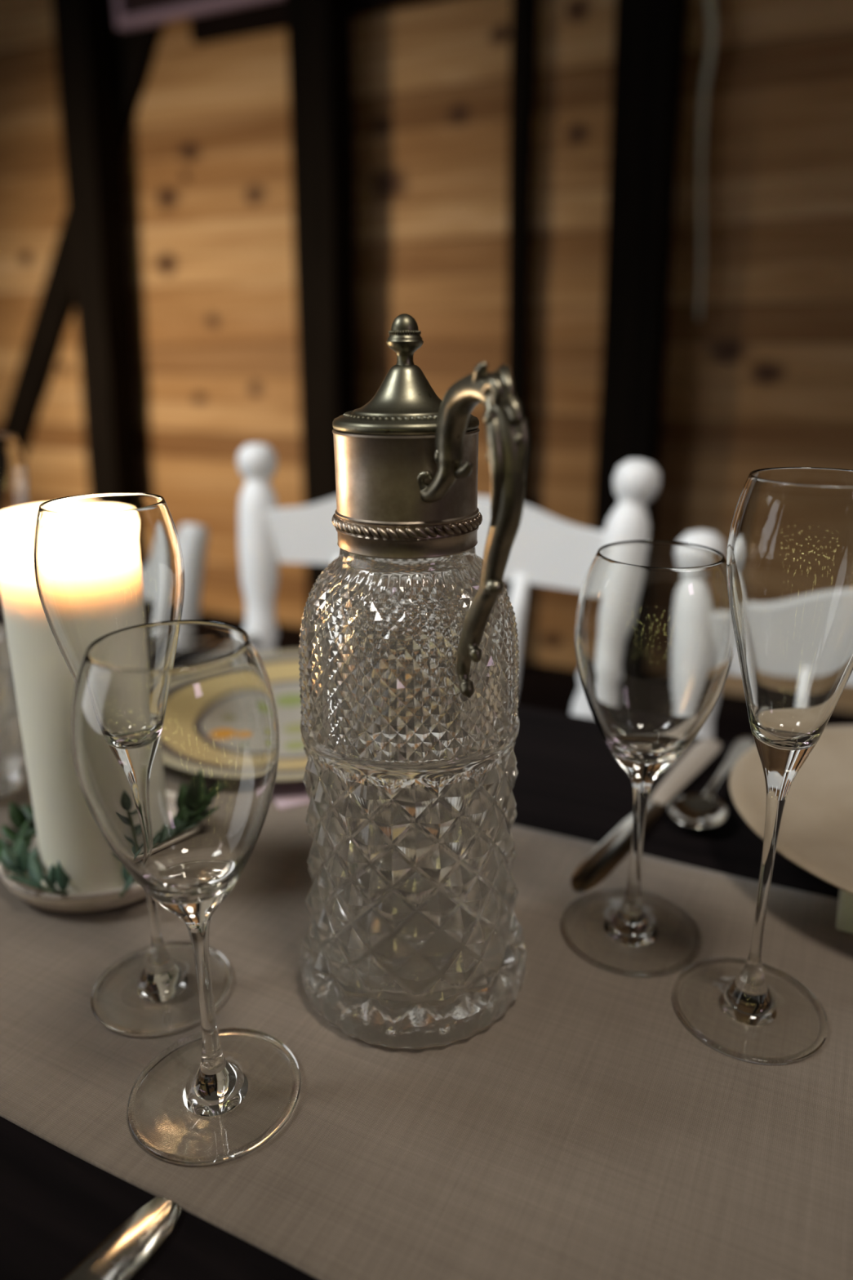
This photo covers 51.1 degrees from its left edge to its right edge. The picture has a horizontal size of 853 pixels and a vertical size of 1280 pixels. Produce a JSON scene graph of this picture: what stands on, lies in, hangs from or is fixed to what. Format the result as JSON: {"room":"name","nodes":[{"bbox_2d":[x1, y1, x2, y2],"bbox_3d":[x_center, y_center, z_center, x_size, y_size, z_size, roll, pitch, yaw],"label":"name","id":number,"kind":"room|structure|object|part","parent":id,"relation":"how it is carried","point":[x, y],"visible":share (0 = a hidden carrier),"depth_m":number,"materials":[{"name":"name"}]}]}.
{"room":"dining room","nodes":[
{"label":"dining room","id":0,"kind":"room"},
{"bbox_2d":[0,0,852,715],"bbox_3d":[0.114,-0.971,1.821,6.800,2.750,0.068,9,21,25],"label":"wall","id":1,"kind":"structure","parent":0,"point":[763,379],"depth_m":1.86,"materials":[{"name":"brown wood"}]},
{"bbox_2d":[0,22,164,456],"bbox_3d":[-0.865,-1.064,2.247,1.232,1.802,0.026,9,21,25],"label":"brace","id":2,"kind":"object","parent":1,"relation":"attached to","point":[136,48],"depth_m":2.35,"materials":[{"name":"brown wood"}]},
{"bbox_2d":[113,0,275,31],"bbox_3d":[-0.463,-1.584,1.818,0.510,0.516,0.024,9,21,25],"label":"framed picture","id":3,"kind":"object","parent":1,"relation":"attached to","point":[129,14],"visible":1,"depth_m":1.94,"materials":[{"name":"black"}]},
{"bbox_3d":[-0.682,-1.617,1.922,0.020,0.476,0.024,9,21,25],"label":"frame rail","id":4,"kind":"part","parent":3,"relation":"part of","materials":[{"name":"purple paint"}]},
{"bbox_3d":[-0.461,-1.585,1.823,0.470,0.480,0.014,9,21,25],"label":"picture panel","id":5,"kind":"part","parent":3,"relation":"part of","materials":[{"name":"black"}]},
{"bbox_2d":[189,0,437,44],"bbox_3d":[0.685,-1.218,1.383,2.675,0.168,0.024,9,21,25],"label":"timber beam","id":6,"kind":"structure","parent":1,"relation":"attached to","point":[268,16],"depth_m":1.89,"materials":[{"name":"brown wood"}]},
{"bbox_2d":[0,603,852,746],"bbox_3d":[0.089,0.201,2.147,6.800,0.322,0.082,9,21,25],"label":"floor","id":7,"kind":"structure","parent":1,"relation":"attached to","point":[553,690],"depth_m":1.97,"materials":[{"name":"brown wood"}]},
{"bbox_2d":[502,0,537,597],"bbox_3d":[0.182,-1.096,1.675,0.041,2.420,0.048,9,21,25],"label":"wooden post","id":8,"kind":"object","parent":1,"relation":"attached to","point":[524,13],"visible":0.53,"depth_m":1.73,"materials":[{"name":"brown wood"}]},
{"bbox_2d":[697,0,716,319],"bbox_3d":[0.483,-1.203,1.455,0.043,1.280,0.021,9,21,25],"label":"hanging cord","id":9,"kind":"object","parent":1,"relation":"hanging from","point":[709,4],"visible":1,"depth_m":1.55,"materials":[{"name":"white plastic"}]},
{"bbox_3d":[-0.765,0.931,0.572,6.800,0.040,4.150,9,21,25],"label":"floor","id":10,"kind":"structure","parent":0,"visible":0},
{"bbox_2d":[51,0,142,493],"bbox_3d":[-0.792,-1.071,2.137,0.289,2.750,0.090,9,21,25],"label":"timber post","id":11,"kind":"object","parent":10,"relation":"on","point":[85,32],"visible":0.61,"depth_m":2.14,"materials":[{"name":"brown wood"}]},
{"bbox_2d":[177,523,208,619],"bbox_3d":[-0.545,0.302,1.064,0.420,0.836,0.501,8,20,23],"label":"spindle chair","id":12,"kind":"object","parent":10,"relation":"on","point":[193,538],"visible":0.07,"depth_m":1.05,"materials":[{"name":"white paint"}]},
{"bbox_3d":[-0.454,-0.112,1.145,0.379,0.097,0.032,8,20,23],"label":"crest rail","id":13,"kind":"part","parent":12,"relation":"part of","materials":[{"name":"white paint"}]},
{"bbox_2d":[285,0,357,600],"bbox_3d":[-0.217,-0.984,1.865,0.144,2.750,0.090,9,21,25],"label":"timber post","id":14,"kind":"object","parent":10,"relation":"on","point":[319,32],"visible":0.54,"depth_m":1.87,"materials":[{"name":"brown wood"}]},
{"bbox_2d":[0,613,839,1279],"bbox_3d":[-0.299,0.467,0.701,3.600,0.749,0.650,9,21,25],"label":"dining table","id":15,"kind":"object","parent":10,"relation":"on","point":[56,1206],"visible":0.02,"depth_m":0.34,"materials":[{"name":"brown wood"}]},
{"bbox_2d":[62,1195,182,1279],"bbox_3d":[-0.149,0.226,0.228,0.019,0.008,0.226,11,22,31],"label":"table knife","id":16,"kind":"object","parent":15,"relation":"on","point":[122,1253],"visible":1,"depth_m":0.30,"materials":[{"name":"silver metal"}]},
{"bbox_2d":[247,633,260,642],"bbox_3d":[-0.231,0.027,0.817,0.020,0.008,0.226,10,21,29],"label":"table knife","id":17,"kind":"object","parent":15,"relation":"on","point":[253,637],"visible":0.12,"depth_m":0.90,"materials":[{"name":"silver metal"}]},
{"bbox_2d":[258,649,307,781],"bbox_3d":[-0.102,0.058,0.701,0.256,0.017,0.256,9,21,25],"label":"plate","id":18,"kind":"object","parent":15,"relation":"on","point":[282,667],"visible":0.12,"depth_m":0.71,"materials":[{"name":"ceramic"}]},
{"bbox_2d":[0,751,852,1279],"bbox_3d":[-0.150,0.138,0.496,2.550,0.003,0.308,9,21,25],"label":"table runner","id":19,"kind":"object","parent":15,"relation":"on","point":[586,1132],"visible":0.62,"depth_m":0.36,"materials":[{"name":"fabric"}]},
{"bbox_2d":[0,623,25,798],"bbox_3d":[-0.309,0.050,0.592,0.078,0.106,0.078,9,21,25],"label":"glass tumbler","id":20,"kind":"object","parent":19,"relation":"on","point":[12,766],"visible":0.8,"depth_m":0.59,"materials":[{"name":"clear glass"}]},
{"bbox_2d":[0,431,30,751],"bbox_3d":[-0.307,-0.034,0.651,0.063,0.226,0.063,-7,20,-18],"label":"champagne flute","id":21,"kind":"object","parent":19,"relation":"on","point":[15,478],"visible":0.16,"depth_m":0.61,"materials":[{"name":"clear glass"}]},
{"bbox_2d":[0,431,30,608],"bbox_3d":[-0.307,-0.082,0.634,0.055,0.124,0.055,-14,23,-34],"label":"bowl","id":22,"kind":"object","parent":21,"relation":"on","point":[15,478],"depth_m":0.61,"materials":[{"name":"clear glass"}]},
{"bbox_2d":[0,822,146,912],"bbox_3d":[-0.185,0.122,0.515,0.114,0.016,0.114,9,21,25],"label":"dish","id":23,"kind":"object","parent":19,"relation":"on","point":[37,897],"visible":0.27,"depth_m":0.47,"materials":[{"name":"white ceramic"}]},
{"bbox_2d":[0,800,36,871],"bbox_3d":[-0.230,0.104,0.511,0.027,0.025,0.060,4,19,13],"label":"greenery sprig","id":24,"kind":"object","parent":23,"relation":"in","point":[20,818],"visible":0.62,"depth_m":0.51,"materials":[{"name":"green plant"}]},
{"bbox_2d":[0,838,70,894],"bbox_3d":[-0.210,0.118,0.469,0.053,0.024,0.025,9,21,25],"label":"greenery sprig","id":25,"kind":"object","parent":23,"relation":"on","point":[25,860],"visible":1,"depth_m":0.47,"materials":[{"name":"green plant"}]},
{"bbox_3d":[-0.203,0.128,0.468,0.037,0.005,0.005,9,21,27],"label":"stem","id":26,"kind":"part","parent":25,"relation":"part of","materials":[{"name":"green plant"}]},
{"bbox_2d":[0,502,136,894],"bbox_3d":[-0.178,0.031,0.469,0.071,0.205,0.071,10,21,25],"label":"pillar candle","id":27,"kind":"object","parent":23,"relation":"in","point":[68,833],"visible":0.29,"depth_m":0.44,"materials":[{"name":"white wax"}]},
{"bbox_2d":[111,852,133,897],"bbox_3d":[-0.157,0.104,0.462,0.017,0.052,0.027,0,19,0],"label":"greenery sprig","id":28,"kind":"object","parent":23,"relation":"on","point":[127,877],"visible":0.27,"depth_m":0.46,"materials":[{"name":"green plant"}]},
{"bbox_3d":[-0.155,0.113,0.460,0.005,0.037,0.017,0,19,0],"label":"stem","id":29,"kind":"part","parent":28,"relation":"part of","materials":[{"name":"green plant"}]},
{"bbox_2d":[33,492,231,1036],"bbox_3d":[-0.124,0.055,0.382,0.063,0.229,0.063,-6,19,-15],"label":"wine glass","id":30,"kind":"object","parent":19,"relation":"on","point":[108,562],"visible":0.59,"depth_m":0.34,"materials":[{"name":"clear glass"}]},
{"bbox_2d":[33,492,184,682],"bbox_3d":[-0.125,0.006,0.365,0.056,0.125,0.056,9,21,25],"label":"bowl","id":31,"kind":"object","parent":30,"relation":"on","point":[108,562],"depth_m":0.33,"materials":[{"name":"clear glass"}]},
{"bbox_3d":[-0.124,0.101,0.397,0.007,0.076,0.007,9,21,25],"label":"stem","id":32,"kind":"part","parent":30,"relation":"part of","materials":[{"name":"clear glass"}]},
{"bbox_2d":[71,619,301,1164],"bbox_3d":[-0.086,0.092,0.329,0.069,0.192,0.069,-14,23,-34],"label":"wine glass","id":33,"kind":"object","parent":19,"relation":"on","point":[175,733],"visible":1,"depth_m":0.29,"materials":[{"name":"clear glass"}]},
{"bbox_2d":[71,619,279,933],"bbox_3d":[-0.086,0.054,0.316,0.069,0.112,0.069,9,21,25],"label":"bowl","id":34,"kind":"object","parent":33,"relation":"on","point":[175,733],"depth_m":0.29,"materials":[{"name":"clear glass"}]},
{"bbox_3d":[-0.085,0.133,0.343,0.008,0.055,0.008,9,21,25],"label":"stem","id":35,"kind":"part","parent":33,"relation":"part of","materials":[{"name":"clear glass"}]},
{"bbox_2d":[271,779,309,809],"bbox_3d":[-0.080,0.096,0.614,0.062,0.003,0.060,-9,21,-24],"label":"folded napkin","id":36,"kind":"object","parent":19,"relation":"on","point":[286,794],"visible":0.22,"depth_m":0.59,"materials":[{"name":"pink fabric"}]},
{"bbox_2d":[298,313,530,1048],"bbox_3d":[-0.009,0.021,0.373,0.107,0.296,0.123,3,19,9],"label":"jug","id":37,"kind":"object","parent":19,"relation":"on","point":[408,652],"visible":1,"depth_m":0.35,"materials":[{"name":"clear glass"}]},
{"bbox_3d":[-0.008,-0.094,0.343,0.057,0.024,0.057,-9,21,-25],"label":"lid","id":38,"kind":"part","parent":37,"relation":"part of","materials":[{"name":"silver metal"}]},
{"bbox_3d":[-0.007,0.055,0.393,0.107,0.219,0.108,-9,21,-25],"label":"glass","id":39,"kind":"part","parent":37,"relation":"part of","materials":[{"name":"clear glass"}]},
{"bbox_3d":[0.015,-0.035,0.312,0.014,0.120,0.062,-9,21,-25],"label":"handle","id":40,"kind":"part","parent":37,"relation":"part of","materials":[{"name":"silver metal"}]},
{"bbox_2d":[560,539,736,977],"bbox_3d":[0.103,0.055,0.424,0.071,0.198,0.071,-11,22,-29],"label":"wine glass","id":41,"kind":"object","parent":19,"relation":"on","point":[655,640],"visible":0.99,"depth_m":0.38,"materials":[{"name":"clear glass"}]},
{"bbox_3d":[0.104,0.098,0.438,0.008,0.057,0.008,-5,19,-13],"label":"stem","id":42,"kind":"part","parent":41,"relation":"part of","materials":[{"name":"clear glass"}]},
{"bbox_2d":[574,539,736,792],"bbox_3d":[0.103,0.017,0.410,0.071,0.116,0.071,-5,19,-13],"label":"bowl","id":43,"kind":"object","parent":41,"relation":"on","point":[655,640],"depth_m":0.38,"materials":[{"name":"clear glass"}]},
{"bbox_2d":[671,466,852,1064],"bbox_3d":[0.144,0.053,0.364,0.066,0.239,0.066,-4,19,-9],"label":"champagne flute","id":44,"kind":"object","parent":19,"relation":"on","point":[789,552],"visible":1,"depth_m":0.33,"materials":[{"name":"clear glass"}]},
{"bbox_3d":[0.144,0.102,0.381,0.008,0.080,0.008,-1,19,-2],"label":"stem","id":45,"kind":"part","parent":44,"relation":"part of","materials":[{"name":"clear glass"}]},
{"bbox_2d":[726,466,852,799],"bbox_3d":[0.144,0.002,0.347,0.058,0.131,0.058,-1,19,-2],"label":"bowl","id":46,"kind":"object","parent":44,"relation":"on","point":[789,552],"depth_m":0.32,"materials":[{"name":"clear glass"}]},
{"bbox_2d":[835,888,852,933],"bbox_3d":[0.287,0.119,0.493,0.100,0.031,0.149,9,21,25],"label":"block","id":47,"kind":"object","parent":19,"relation":"on","point":[845,909],"visible":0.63,"depth_m":0.45,"materials":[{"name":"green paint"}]},
{"bbox_2d":[728,724,852,894],"bbox_3d":[0.287,0.098,0.491,0.231,0.009,0.231,9,21,25],"label":"plate","id":48,"kind":"object","parent":47,"relation":"on","point":[815,833],"visible":0.72,"depth_m":0.50,"materials":[{"name":"white ceramic"}]},
{"bbox_2d":[570,737,721,893],"bbox_3d":[0.147,0.105,0.574,0.020,0.008,0.226,13,23,33],"label":"table knife","id":49,"kind":"object","parent":15,"relation":"on","point":[601,862],"visible":0.95,"depth_m":0.55,"materials":[{"name":"silver metal"}]},
{"bbox_3d":[0.115,0.121,0.533,0.018,0.003,0.117,13,23,33],"label":"blade","id":50,"kind":"part","parent":49,"relation":"part of","materials":[{"name":"silver metal"}]},
{"bbox_3d":[0.181,0.089,0.619,0.019,0.008,0.109,13,23,33],"label":"knife handle","id":51,"kind":"part","parent":49,"relation":"part of","materials":[{"name":"beige"}]},
{"bbox_2d":[668,736,755,828],"bbox_3d":[0.201,0.093,0.608,0.035,0.011,0.163,11,22,30],"label":"teaspoon","id":52,"kind":"object","parent":15,"relation":"on","point":[704,810],"visible":0.97,"depth_m":0.57,"materials":[{"name":"silver metal"}]},
{"bbox_2d":[668,793,727,828],"bbox_3d":[0.171,0.110,0.561,0.035,0.008,0.046,11,22,30],"label":"spoon bowl","id":53,"kind":"object","parent":52,"relation":"on","point":[696,811],"depth_m":0.57,"materials":[{"name":"silver metal"}]},
{"bbox_3d":[0.213,0.086,0.626,0.014,0.010,0.119,11,22,30],"label":"spoon handle","id":54,"kind":"part","parent":52,"relation":"part of","materials":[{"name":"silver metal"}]},
{"bbox_2d":[236,443,660,718],"bbox_3d":[-0.080,0.338,0.783,0.423,0.942,0.502,7,20,21],"label":"spindle chair","id":55,"kind":"object","parent":10,"relation":"on","point":[548,550],"visible":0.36,"depth_m":0.83,"materials":[{"name":"white paint"}]},
{"bbox_3d":[-0.171,0.052,0.929,0.041,0.494,0.152,0,19,0],"label":"post","id":56,"kind":"part","parent":55,"relation":"part of","materials":[{"name":"white paint"}]},
{"bbox_3d":[0.002,-0.100,0.852,0.378,0.076,0.037,7,20,21],"label":"crest rail","id":57,"kind":"part","parent":55,"relation":"part of","materials":[{"name":"white paint"}]},
{"bbox_3d":[0.144,0.092,0.806,0.041,0.494,0.152,17,25,42],"label":"post","id":58,"kind":"part","parent":55,"relation":"part of","materials":[{"name":"white paint"}]},
{"bbox_2d":[591,0,688,540],"bbox_3d":[0.389,-0.891,1.579,0.138,2.750,0.090,9,21,25],"label":"timber post","id":59,"kind":"object","parent":10,"relation":"on","point":[650,36],"visible":0.52,"depth_m":1.60,"materials":[{"name":"brown wood"}]},
{"bbox_2d":[677,529,852,738],"bbox_3d":[0.313,0.422,0.610,0.425,0.889,0.502,8,20,23],"label":"spindle chair","id":60,"kind":"object","parent":10,"relation":"on","point":[712,540],"visible":0.08,"depth_m":0.74,"materials":[{"name":"white paint"}]},
{"bbox_3d":[0.229,0.133,0.767,0.041,0.441,0.138,0,19,2],"label":"post","id":61,"kind":"part","parent":60,"relation":"part of","materials":[{"name":"white paint"}]},
{"bbox_3d":[0.402,0.010,0.685,0.380,0.076,0.037,8,20,23],"label":"crest rail","id":62,"kind":"part","parent":60,"relation":"part of","materials":[{"name":"white paint"}]}
]}

